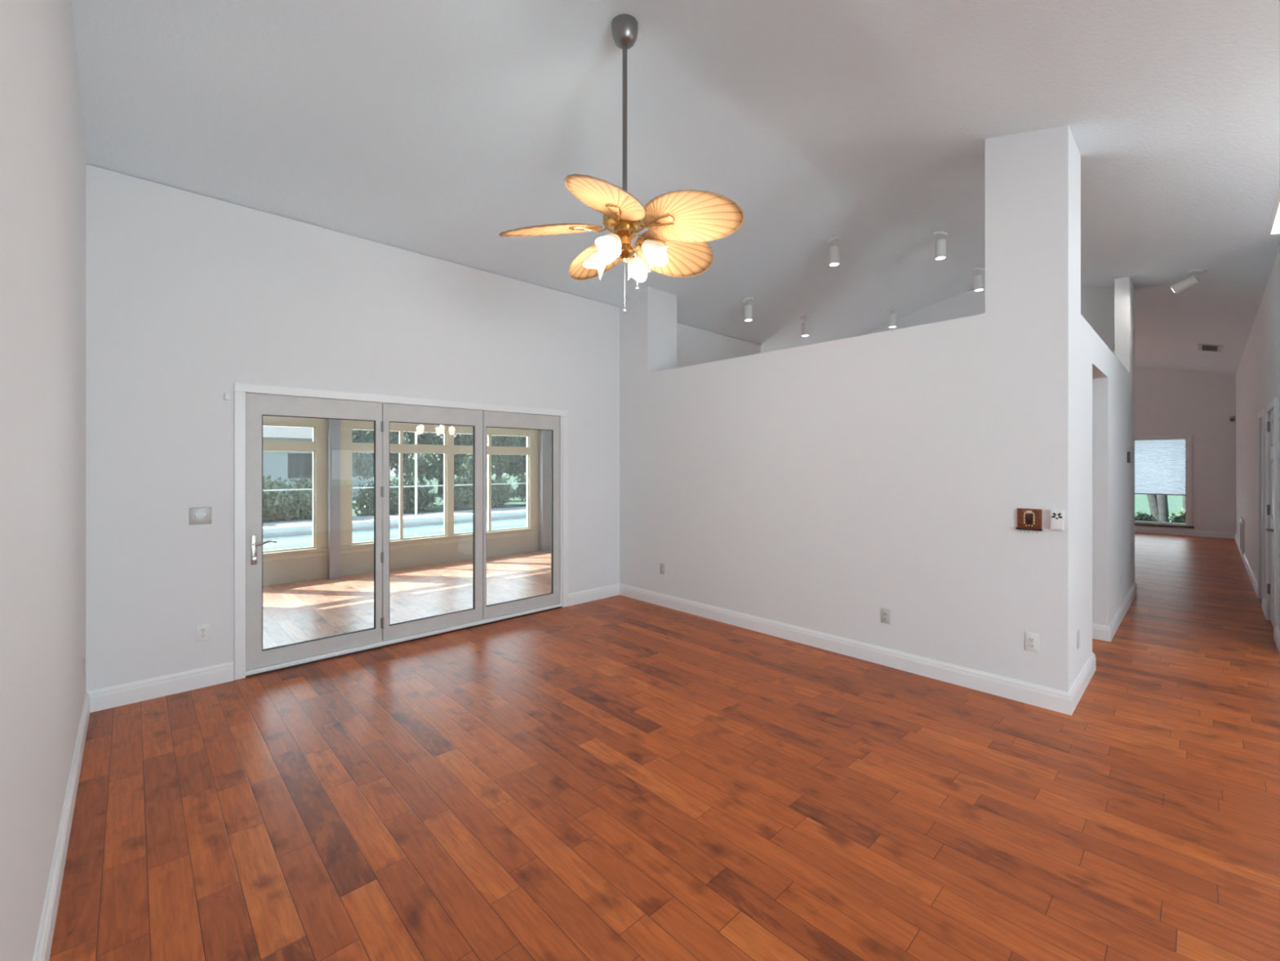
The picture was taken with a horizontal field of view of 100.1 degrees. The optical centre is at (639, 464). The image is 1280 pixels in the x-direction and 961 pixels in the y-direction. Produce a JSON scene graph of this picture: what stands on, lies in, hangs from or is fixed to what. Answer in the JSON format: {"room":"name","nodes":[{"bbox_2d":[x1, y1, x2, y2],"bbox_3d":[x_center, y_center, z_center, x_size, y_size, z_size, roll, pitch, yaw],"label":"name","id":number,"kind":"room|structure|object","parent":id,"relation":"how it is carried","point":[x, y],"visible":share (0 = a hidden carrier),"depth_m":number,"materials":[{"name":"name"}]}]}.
{"room":"empty living room","nodes":[
{"label":"empty living room","id":0,"kind":"room"},
{"bbox_2d":[0,0,86,960],"bbox_3d":[-0.364,-0.454,0.006,0.120,3.947,9.170,0,0,-43],"label":"wall","id":1,"kind":"structure","parent":0,"point":[42,157],"depth_m":1.62,"materials":[{"name":"white paint"}]},
{"bbox_2d":[32,692,89,960],"bbox_3d":[-0.311,1.455,0.051,0.018,0.130,8.902,0,0,-43],"label":"baseboard","id":2,"kind":"structure","parent":1,"relation":"attached to","point":[46,931],"depth_m":1.96,"materials":[{"name":"white wood"}]},
{"bbox_2d":[82,655,84,679],"bbox_3d":[-3.185,1.160,3.071,0.008,0.116,0.072,0,0,-43],"label":"wall plate","id":3,"kind":"object","parent":1,"relation":"attached to","point":[83,657],"visible":1,"depth_m":3.05,"materials":[{"name":"white plastic"}]},
{"bbox_2d":[262,415,538,562],"bbox_3d":[-3.176,0.270,8.235,7.370,2.500,0.120,0,0,-43],"label":"wall","id":4,"kind":"structure","parent":0,"point":[320,446],"depth_m":7.39,"materials":[{"name":"beige paint"}]},
{"bbox_2d":[262,423,315,552],"bbox_3d":[-4.614,0.300,6.864,0.795,1.620,0.050,0,0,-43],"label":"window","id":5,"kind":"structure","parent":4,"relation":"in","point":[264,424],"depth_m":7.05,"materials":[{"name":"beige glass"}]},
{"bbox_2d":[351,427,446,544],"bbox_3d":[-3.525,0.300,7.898,1.360,1.620,0.050,0,0,-43],"label":"window","id":6,"kind":"structure","parent":4,"relation":"in","point":[401,431],"depth_m":7.89,"materials":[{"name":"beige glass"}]},
{"bbox_2d":[262,527,538,586],"bbox_3d":[-3.124,1.315,8.181,7.370,0.410,0.030,0,0,-43],"label":"wall panel","id":7,"kind":"object","parent":4,"relation":"attached to","point":[296,570],"visible":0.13,"depth_m":7.80,"materials":[{"name":"beige paint"}]},
{"bbox_2d":[453,431,528,534],"bbox_3d":[-2.456,0.300,8.912,1.385,1.620,0.050,0,0,-43],"label":"window","id":8,"kind":"structure","parent":4,"relation":"in","point":[489,435],"depth_m":8.87,"materials":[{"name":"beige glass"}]},
{"bbox_2d":[262,550,551,648],"bbox_3d":[-2.084,1.581,6.983,7.390,0.119,3.400,0,0,-43],"label":"floor","id":9,"kind":"structure","parent":0,"point":[293,612],"depth_m":6.26,"materials":[{"name":"brown wood"}]},
{"bbox_2d":[327,418,340,579],"bbox_3d":[-4.096,0.330,7.174,0.125,2.380,0.126,0,0,-43],"label":"post","id":10,"kind":"object","parent":9,"relation":"on","point":[333,425],"visible":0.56,"depth_m":7.13,"materials":[{"name":"white paint"}]},
{"bbox_2d":[538,430,551,551],"bbox_3d":[-1.676,0.330,9.470,0.185,2.380,0.126,0,0,-43],"label":"post","id":11,"kind":"object","parent":9,"relation":"on","point":[544,436],"visible":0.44,"depth_m":9.42,"materials":[{"name":"white paint"}]},
{"bbox_2d":[85,164,760,691],"bbox_3d":[-0.806,-0.155,5.825,7.250,3.370,0.120,0,0,-43],"label":"wall","id":12,"kind":"structure","parent":0,"point":[190,296],"depth_m":3.75,"materials":[{"name":"white paint"}]},
{"bbox_2d":[85,661,234,712],"bbox_3d":[-3.125,1.455,3.529,0.725,0.130,0.018,0,0,-43],"label":"baseboard","id":13,"kind":"structure","parent":12,"relation":"attached to","point":[112,696],"depth_m":3.50,"materials":[{"name":"white wood"}]},
{"bbox_2d":[189,506,211,524],"bbox_3d":[-2.993,0.350,3.654,0.118,0.116,0.018,0,0,-43],"label":"light switch","id":14,"kind":"object","parent":12,"relation":"attached to","point":[199,515],"visible":1,"depth_m":3.66,"materials":[{"name":"plastic"}]},
{"bbox_2d":[195,622,209,642],"bbox_3d":[-2.987,1.150,3.666,0.072,0.116,0.009,0,0,-43],"label":"electrical outlet","id":15,"kind":"object","parent":12,"relation":"attached to","point":[202,631],"visible":1,"depth_m":3.66,"materials":[{"name":"white plastic"}]},
{"bbox_2d":[200,627,206,632],"bbox_3d":[-2.986,1.131,3.665,0.034,0.028,0.005,0,0,-44],"label":"receptacle","id":16,"kind":"object","parent":15,"relation":"attached to","point":[202,629],"depth_m":3.67,"materials":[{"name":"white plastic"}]},
{"bbox_2d":[200,633,206,638],"bbox_3d":[-2.986,1.169,3.665,0.034,0.028,0.005,0,0,-44],"label":"receptacle","id":17,"kind":"object","parent":15,"relation":"attached to","point":[202,635],"depth_m":3.67,"materials":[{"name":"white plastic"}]},
{"bbox_2d":[224,392,230,399],"bbox_3d":[-2.887,-0.477,3.752,0.030,0.050,0.022,0,0,-43],"label":"sensor","id":18,"kind":"object","parent":12,"relation":"attached to","point":[227,395],"visible":1,"depth_m":3.74,"materials":[{"name":"white plastic"}]},
{"bbox_2d":[245,392,383,670],"bbox_3d":[-2.478,0.480,4.158,0.935,1.988,0.110,0,0,-43],"label":"door","id":19,"kind":"structure","parent":12,"relation":"in","point":[257,405],"depth_m":3.98,"materials":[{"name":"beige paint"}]},
{"bbox_2d":[234,382,568,679],"bbox_3d":[-1.860,0.470,4.814,2.875,2.100,0.136,0,0,-43],"label":"door frame","id":20,"kind":"structure","parent":12,"relation":"attached to","point":[240,388],"depth_m":4.06,"materials":[{"name":"white wood"}]},
{"bbox_2d":[382,403,483,640],"bbox_3d":[-1.837,0.480,4.811,0.900,1.988,0.045,0,0,-43],"label":"door","id":21,"kind":"structure","parent":12,"relation":"in","point":[397,413],"depth_m":4.78,"materials":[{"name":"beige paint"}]},
{"bbox_2d":[483,410,559,618],"bbox_3d":[-1.188,0.480,5.427,0.873,1.988,0.045,0,0,-43],"label":"door","id":22,"kind":"structure","parent":12,"relation":"in","point":[491,419],"depth_m":5.48,"materials":[{"name":"beige paint"}]},
{"bbox_2d":[568,583,619,605],"bbox_3d":[-0.511,1.455,6.010,0.732,0.130,0.018,0,0,-43],"label":"baseboard","id":23,"kind":"structure","parent":12,"relation":"attached to","point":[584,596],"depth_m":5.99,"materials":[{"name":"white wood"}]},
{"bbox_2d":[48,532,1279,960],"bbox_3d":[4.426,1.580,6.958,17.000,0.120,12.600,0,0,-43],"label":"floor","id":24,"kind":"structure","parent":0,"point":[618,777],"depth_m":2.37,"materials":[{"name":"brown wood"}]},
{"bbox_2d":[245,603,561,677],"bbox_3d":[-1.866,1.499,4.805,2.723,0.042,0.140,0,0,-43],"label":"threshold","id":25,"kind":"object","parent":24,"relation":"on","point":[313,659],"visible":0.54,"depth_m":4.49,"materials":[{"name":"white metal"}]},
{"bbox_2d":[71,0,1279,375],"bbox_3d":[5.024,-1.705,6.401,16.900,1.716,11.030,0,0,-43],"label":"ceiling","id":26,"kind":"structure","parent":0,"point":[439,129],"depth_m":3.41,"materials":[{"name":"white paint"}]},
{"bbox_2d":[498,13,744,313],"bbox_3d":[-0.119,-1.641,2.963,1.286,1.607,1.303,0,0,0],"label":"ceiling fan","id":27,"kind":"object","parent":26,"relation":"hanging from","point":[681,224],"visible":1,"depth_m":2.91,"materials":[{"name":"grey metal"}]},
{"bbox_2d":[742,297,753,321],"bbox_3d":[1.346,-1.927,6.670,0.128,0.276,0.125,0,0,-43],"label":"ceiling spotlight","id":28,"kind":"object","parent":26,"relation":"attached to","point":[748,308],"visible":1,"depth_m":6.63,"materials":[{"name":"white metal"}]},
{"bbox_2d":[800,315,809,336],"bbox_3d":[2.313,-1.940,7.516,0.128,0.276,0.125,0,0,-43],"label":"ceiling spotlight","id":29,"kind":"object","parent":26,"relation":"attached to","point":[805,326],"visible":1,"depth_m":7.48,"materials":[{"name":"white metal"}]},
{"bbox_2d":[827,236,839,266],"bbox_3d":[2.034,-2.231,5.624,0.128,0.276,0.125,0,0,-43],"label":"ceiling spotlight","id":30,"kind":"object","parent":26,"relation":"attached to","point":[834,250],"visible":1,"depth_m":5.59,"materials":[{"name":"white metal"}]},
{"bbox_2d":[887,306,897,328],"bbox_3d":[3.655,-2.124,7.768,0.128,0.276,0.125,0,0,-43],"label":"ceiling spotlight","id":31,"kind":"object","parent":26,"relation":"attached to","point":[892,317],"visible":1,"depth_m":7.73,"materials":[{"name":"white metal"}]},
{"bbox_2d":[933,231,947,259],"bbox_3d":[3.110,-2.269,5.546,0.128,0.276,0.125,0,0,-43],"label":"ceiling spotlight","id":32,"kind":"object","parent":26,"relation":"attached to","point":[940,244],"visible":1,"depth_m":5.51,"materials":[{"name":"white metal"}]},
{"bbox_2d":[973,267,985,291],"bbox_3d":[4.164,-2.275,6.583,0.128,0.276,0.125,0,0,-43],"label":"ceiling spotlight","id":33,"kind":"object","parent":26,"relation":"attached to","point":[978,279],"visible":1,"depth_m":6.55,"materials":[{"name":"white metal"}]},
{"bbox_2d":[1170,269,1206,293],"bbox_3d":[5.549,-1.852,5.428,0.132,0.208,0.256,0,0,-43],"label":"ceiling spotlight","id":34,"kind":"object","parent":26,"relation":"attached to","point":[1190,281],"visible":1,"depth_m":5.41,"materials":[{"name":"white metal"}]},
{"bbox_2d":[1197,343,1222,351],"bbox_3d":[9.343,-1.909,8.793,0.680,0.080,0.275,0,0,-43],"label":"ceiling vent","id":35,"kind":"object","parent":26,"relation":"in","point":[1201,347],"visible":1,"depth_m":8.78,"materials":[{"name":"black plastic"}]},
{"bbox_2d":[1266,186,1279,235],"bbox_3d":[4.778,-2.166,3.369,1.670,1.152,1.010,0,0,-43],"label":"skylight","id":36,"kind":"object","parent":26,"relation":"attached to","point":[1274,224],"visible":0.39,"depth_m":4.25,"materials":[{"name":"white"}]},
{"bbox_2d":[619,124,1080,692],"bbox_3d":[1.358,-0.331,4.939,0.470,3.701,4.145,0,0,-43],"label":"wall partition","id":37,"kind":"structure","parent":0,"point":[824,486],"depth_m":3.99,"materials":[{"name":"white paint"}]},
{"bbox_2d":[659,562,664,573],"bbox_3d":[0.238,1.120,5.772,0.009,0.116,0.072,0,0,-43],"label":"electrical outlet","id":38,"kind":"object","parent":37,"relation":"attached to","point":[661,565],"visible":1,"depth_m":5.77,"materials":[{"name":"white plastic"}]},
{"bbox_2d":[618,582,1095,715],"bbox_3d":[1.560,1.455,5.118,1.046,0.130,4.163,0,0,-43],"label":"baseboard","id":39,"kind":"structure","parent":37,"relation":"attached to","point":[1061,701],"depth_m":3.99,"materials":[{"name":"white wood"}]},
{"bbox_2d":[880,607,890,624],"bbox_3d":[1.859,1.147,4.063,0.009,0.116,0.072,0,0,-43],"label":"electrical outlet","id":40,"kind":"object","parent":37,"relation":"attached to","point":[885,612],"visible":1,"depth_m":4.06,"materials":[{"name":"white plastic"}]},
{"bbox_2d":[1015,507,1042,533],"bbox_3d":[2.467,0.356,3.401,0.038,0.150,0.136,0,0,-43],"label":"key rack","id":41,"kind":"object","parent":37,"relation":"attached to","point":[1029,519],"visible":1,"depth_m":3.40,"materials":[{"name":"brown wood"}]},
{"bbox_2d":[1025,631,1039,652],"bbox_3d":[2.486,1.128,3.402,0.009,0.116,0.072,0,0,-43],"label":"electrical outlet","id":42,"kind":"object","parent":37,"relation":"attached to","point":[1032,640],"visible":1,"depth_m":3.40,"materials":[{"name":"white plastic"}]},
{"bbox_2d":[1028,636,1035,641],"bbox_3d":[2.485,1.109,3.401,0.005,0.028,0.034,0,0,-44],"label":"receptacle","id":43,"kind":"object","parent":42,"relation":"attached to","point":[1030,638],"depth_m":3.40,"materials":[{"name":"white plastic"}]},
{"bbox_2d":[1028,642,1035,648],"bbox_3d":[2.485,1.147,3.401,0.005,0.028,0.034,0,0,-44],"label":"receptacle","id":44,"kind":"object","parent":42,"relation":"attached to","point":[1031,645],"depth_m":3.40,"materials":[{"name":"white plastic"}]},
{"bbox_2d":[1050,509,1064,530],"bbox_3d":[2.568,0.342,3.300,0.031,0.124,0.064,0,0,-43],"label":"light switch","id":45,"kind":"object","parent":37,"relation":"attached to","point":[1057,517],"visible":1,"depth_m":3.29,"materials":[{"name":"white plastic"}]},
{"bbox_2d":[1076,629,1079,648],"bbox_3d":[2.876,1.145,3.517,0.072,0.116,0.008,0,0,-43],"label":"wall plate","id":46,"kind":"object","parent":37,"relation":"attached to","point":[1078,630],"visible":1,"depth_m":3.51,"materials":[{"name":"white plastic"}]},
{"bbox_2d":[861,286,1114,354],"bbox_3d":[3.666,-0.454,8.580,0.130,3.947,6.000,0,0,-43],"label":"wall","id":47,"kind":"structure","parent":0,"point":[1097,303],"depth_m":7.41,"materials":[{"name":"white paint"}]},
{"bbox_2d":[1080,276,1134,671],"bbox_3d":[4.367,-0.280,5.023,4.010,3.600,0.125,0,0,-43],"label":"wall","id":48,"kind":"structure","parent":0,"point":[1107,378],"depth_m":4.68,"materials":[{"name":"white paint"}]},
{"bbox_2d":[1092,581,1137,641],"bbox_3d":[4.122,1.455,6.363,2.556,0.130,2.443,0,0,-43],"label":"baseboard","id":49,"kind":"structure","parent":48,"relation":"attached to","point":[1100,632],"depth_m":4.84,"materials":[{"name":"white wood"}]},
{"bbox_2d":[1127,451,1130,462],"bbox_3d":[5.251,-0.077,5.759,0.100,0.120,0.024,0,0,-43],"label":"thermostat","id":50,"kind":"object","parent":48,"relation":"attached to","point":[1128,452],"visible":1,"depth_m":5.73,"materials":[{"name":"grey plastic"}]},
{"bbox_2d":[1134,366,1235,533],"bbox_3d":[9.787,-0.454,13.541,0.120,3.947,7.270,0,0,-43],"label":"wall","id":51,"kind":"structure","parent":0,"point":[1201,405],"depth_m":11.30,"materials":[{"name":"white paint"}]},
{"bbox_2d":[1134,434,1194,528],"bbox_3d":[11.320,0.357,11.852,0.140,1.985,1.290,0,0,-43],"label":"window","id":52,"kind":"structure","parent":51,"relation":"in","point":[1188,524],"depth_m":11.47,"materials":[{"name":"white"}]},
{"bbox_2d":[1134,437,1187,495],"bbox_3d":[11.328,0.049,11.859,0.028,1.237,1.094,0,0,-43],"label":"pleated shade","id":53,"kind":"object","parent":52,"relation":"attached to","point":[1160,465],"visible":0.65,"depth_m":11.76,"materials":[{"name":"white fabric"}]},
{"bbox_2d":[1134,526,1234,538],"bbox_3d":[9.731,1.455,13.500,0.018,0.130,7.012,0,0,-43],"label":"baseboard","id":54,"kind":"structure","parent":51,"relation":"attached to","point":[1137,529],"depth_m":11.46,"materials":[{"name":"white wood"}]},
{"bbox_2d":[1197,462,1202,466],"bbox_3d":[11.812,0.000,11.306,0.018,0.116,0.072,0,0,-43],"label":"light switch","id":55,"kind":"object","parent":51,"relation":"attached to","point":[1199,464],"visible":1,"depth_m":11.31,"materials":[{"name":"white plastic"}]},
{"bbox_2d":[1198,517,1203,523],"bbox_3d":[11.824,1.180,11.300,0.009,0.116,0.072,0,0,-43],"label":"electrical outlet","id":56,"kind":"object","parent":51,"relation":"attached to","point":[1200,519],"visible":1,"depth_m":11.30,"materials":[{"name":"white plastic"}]},
{"bbox_2d":[1229,415,1235,422],"bbox_3d":[12.105,-0.930,10.964,0.064,0.120,0.080,0,0,-43],"label":"sensor","id":57,"kind":"object","parent":51,"relation":"attached to","point":[1232,419],"visible":1,"depth_m":10.94,"materials":[{"name":"plastic"}]},
{"bbox_2d":[1235,247,1279,630],"bbox_3d":[8.723,-0.160,7.602,9.880,3.380,0.120,0,0,-43],"label":"wall","id":58,"kind":"structure","parent":0,"point":[1258,373],"depth_m":6.60,"materials":[{"name":"white paint"}]},
{"bbox_2d":[1240,516,1244,557],"bbox_3d":[9.788,1.180,8.716,0.680,0.600,0.030,0,0,-43],"label":"air vent","id":59,"kind":"object","parent":58,"relation":"in","point":[1242,519],"visible":0.96,"depth_m":8.49,"materials":[{"name":"white metal"}]},
{"bbox_2d":[1234,532,1257,595],"bbox_3d":[9.618,1.455,8.547,7.000,0.130,0.018,0,0,-43],"label":"baseboard","id":60,"kind":"structure","parent":58,"relation":"attached to","point":[1254,580],"depth_m":7.40,"materials":[{"name":"white wood"}]},
{"bbox_2d":[1257,408,1264,600],"bbox_3d":[6.804,0.470,5.876,0.740,2.100,0.018,0,0,-43],"label":"door frame","id":61,"kind":"structure","parent":58,"relation":"attached to","point":[1260,415],"depth_m":6.08,"materials":[{"name":"white wood"}]},
{"bbox_2d":[1262,597,1266,617],"bbox_3d":[6.358,1.455,5.453,0.470,0.130,0.018,0,0,-43],"label":"baseboard","id":62,"kind":"structure","parent":58,"relation":"in","point":[1264,602],"depth_m":5.45,"materials":[{"name":"white wood"}]},
{"bbox_2d":[1266,408,1273,626],"bbox_3d":[5.852,0.499,4.970,0.827,2.026,0.102,0,0,-43],"label":"door","id":63,"kind":"structure","parent":58,"relation":"in","point":[1269,424],"depth_m":5.15,"materials":[{"name":"white wood"}]},
{"bbox_2d":[1266,397,1277,638],"bbox_3d":[5.839,0.470,4.960,0.940,2.100,0.018,0,0,-43],"label":"door frame","id":64,"kind":"structure","parent":58,"relation":"attached to","point":[1273,404],"depth_m":4.67,"materials":[{"name":"white wood"}]},
{"bbox_2d":[1274,625,1279,653],"bbox_3d":[5.291,1.455,4.441,0.550,0.130,0.018,0,0,-43],"label":"baseboard","id":65,"kind":"structure","parent":58,"relation":"attached to","point":[1277,632],"depth_m":4.47,"materials":[{"name":"white wood"}]},
{"label":"outside","id":66,"kind":"structure","parent":0,"visible":0},
{"bbox_2d":[262,474,1182,522],"bbox_3d":[0.370,1.740,14.137,140.000,0.160,140.000,0,0,-44],"label":"lawn","id":67,"kind":"structure","parent":66,"point":[1141,502],"depth_m":23.40,"materials":[{"name":"green plant"}]},
{"bbox_2d":[262,474,312,521],"bbox_3d":[-10.458,1.030,16.126,2.827,1.518,1.316,0,0,-43],"label":"hedge","id":68,"kind":"object","parent":67,"relation":"on","point":[276,504],"visible":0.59,"depth_m":15.83,"materials":[{"name":"green plant"}]},
{"bbox_2d":[262,426,373,497],"bbox_3d":[-19.651,-0.840,27.535,9.800,5.000,8.000,0,0,-43],"label":"house","id":69,"kind":"structure","parent":67,"relation":"on","point":[286,464],"depth_m":25.59,"materials":[{"name":"paint"}]},
{"bbox_2d":[352,429,437,480],"bbox_3d":[-10.092,-1.032,20.782,4.096,5.384,3.964,0,0,-43],"label":"tree","id":70,"kind":"object","parent":67,"relation":"on","point":[363,462],"visible":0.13,"depth_m":19.46,"materials":[{"name":"green plant"}]},
{"bbox_2d":[352,476,438,515],"bbox_3d":[-8.252,1.115,18.214,1.391,1.394,2.857,0,0,44],"label":"hedge","id":71,"kind":"object","parent":67,"relation":"on","point":[365,500],"visible":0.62,"depth_m":18.05,"materials":[{"name":"green plant"}]},
{"bbox_2d":[392,431,493,493],"bbox_3d":[-11.098,-0.767,29.930,5.428,4.854,5.329,0,0,-43],"label":"tree","id":72,"kind":"object","parent":67,"relation":"on","point":[424,464],"visible":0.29,"depth_m":28.51,"materials":[{"name":"green plant"}]},
{"bbox_2d":[440,474,515,510],"bbox_3d":[-6.131,1.081,20.301,2.830,1.463,1.464,0,0,-43],"label":"hedge","id":73,"kind":"object","parent":67,"relation":"on","point":[463,495],"visible":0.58,"depth_m":19.92,"materials":[{"name":"green plant"}]},
{"bbox_2d":[460,435,526,483],"bbox_3d":[-6.479,-1.010,24.979,4.034,5.364,3.675,0,0,-43],"label":"tree","id":74,"kind":"object","parent":67,"relation":"on","point":[497,460],"visible":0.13,"depth_m":24.60,"materials":[{"name":"green plant"}]},
{"bbox_2d":[486,435,526,480],"bbox_3d":[-7.300,-0.656,33.899,5.272,4.632,4.865,0,0,-43],"label":"tree","id":75,"kind":"object","parent":67,"relation":"on","point":[516,468],"visible":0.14,"depth_m":31.85,"materials":[{"name":"green plant"}]},
{"bbox_2d":[511,471,526,506],"bbox_3d":[-3.731,1.033,22.484,3.447,1.611,1.426,0,0,-43],"label":"hedge","id":76,"kind":"object","parent":67,"relation":"on","point":[522,487],"visible":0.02,"depth_m":21.55,"materials":[{"name":"green plant"}]},
{"bbox_2d":[1134,511,1162,522],"bbox_3d":[12.949,1.459,13.896,0.679,0.483,0.766,0,0,-13],"label":"bush","id":77,"kind":"object","parent":67,"relation":"on","point":[1140,516],"visible":0.27,"depth_m":13.69,"materials":[{"name":"green plant"}]},
{"bbox_2d":[1146,494,1169,522],"bbox_3d":[13.931,-0.633,14.399,1.907,4.630,1.622,0,0,-43],"label":"tree","id":78,"kind":"object","parent":67,"relation":"on","point":[1158,504],"visible":0.02,"depth_m":14.30,"materials":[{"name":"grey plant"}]},
{"bbox_2d":[1168,506,1185,523],"bbox_3d":[13.742,1.384,13.430,0.867,0.644,0.607,0,0,18],"label":"bush","id":79,"kind":"object","parent":67,"relation":"on","point":[1180,517],"visible":0.37,"depth_m":13.43,"materials":[{"name":"green plant"}]},
{"bbox_2d":[1182,495,1185,511],"bbox_3d":[16.271,-0.613,15.974,2.113,4.584,1.717,0,0,-43],"label":"tree","id":80,"kind":"object","parent":67,"relation":"on","point":[1184,496],"visible":0.02,"depth_m":15.82,"materials":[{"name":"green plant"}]},
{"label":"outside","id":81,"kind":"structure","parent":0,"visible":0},
{"bbox_2d":[262,506,526,537],"bbox_3d":[-8.368,1.705,10.271,30.000,0.130,9.980,0,0,-43],"label":"pool deck","id":82,"kind":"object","parent":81,"point":[461,512],"visible":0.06,"depth_m":15.70,"materials":[{"name":"white concrete"}]},
{"bbox_2d":[262,517,526,551],"bbox_3d":[-6.566,1.820,11.277,18.000,0.200,5.000,0,0,-43],"label":"swimming pool","id":83,"kind":"object","parent":82,"relation":"in","point":[299,540],"visible":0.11,"depth_m":13.51,"materials":[{"name":"liquid"}]},
{"bbox_2d":[262,509,526,534],"bbox_3d":[-8.390,1.570,13.200,18.000,0.140,0.300,0,0,-43],"label":"wall","id":84,"kind":"structure","parent":82,"relation":"on","point":[305,527],"depth_m":14.78,"materials":[{"name":"white paint"}]},
{"bbox_2d":[262,431,526,515],"bbox_3d":[-10.374,0.140,14.419,17.260,3.000,0.060,0,0,-43],"label":"pool enclosure","id":85,"kind":"object","parent":82,"relation":"on","point":[415,486],"visible":0.11,"depth_m":17.36,"materials":[{"name":"white metal"}]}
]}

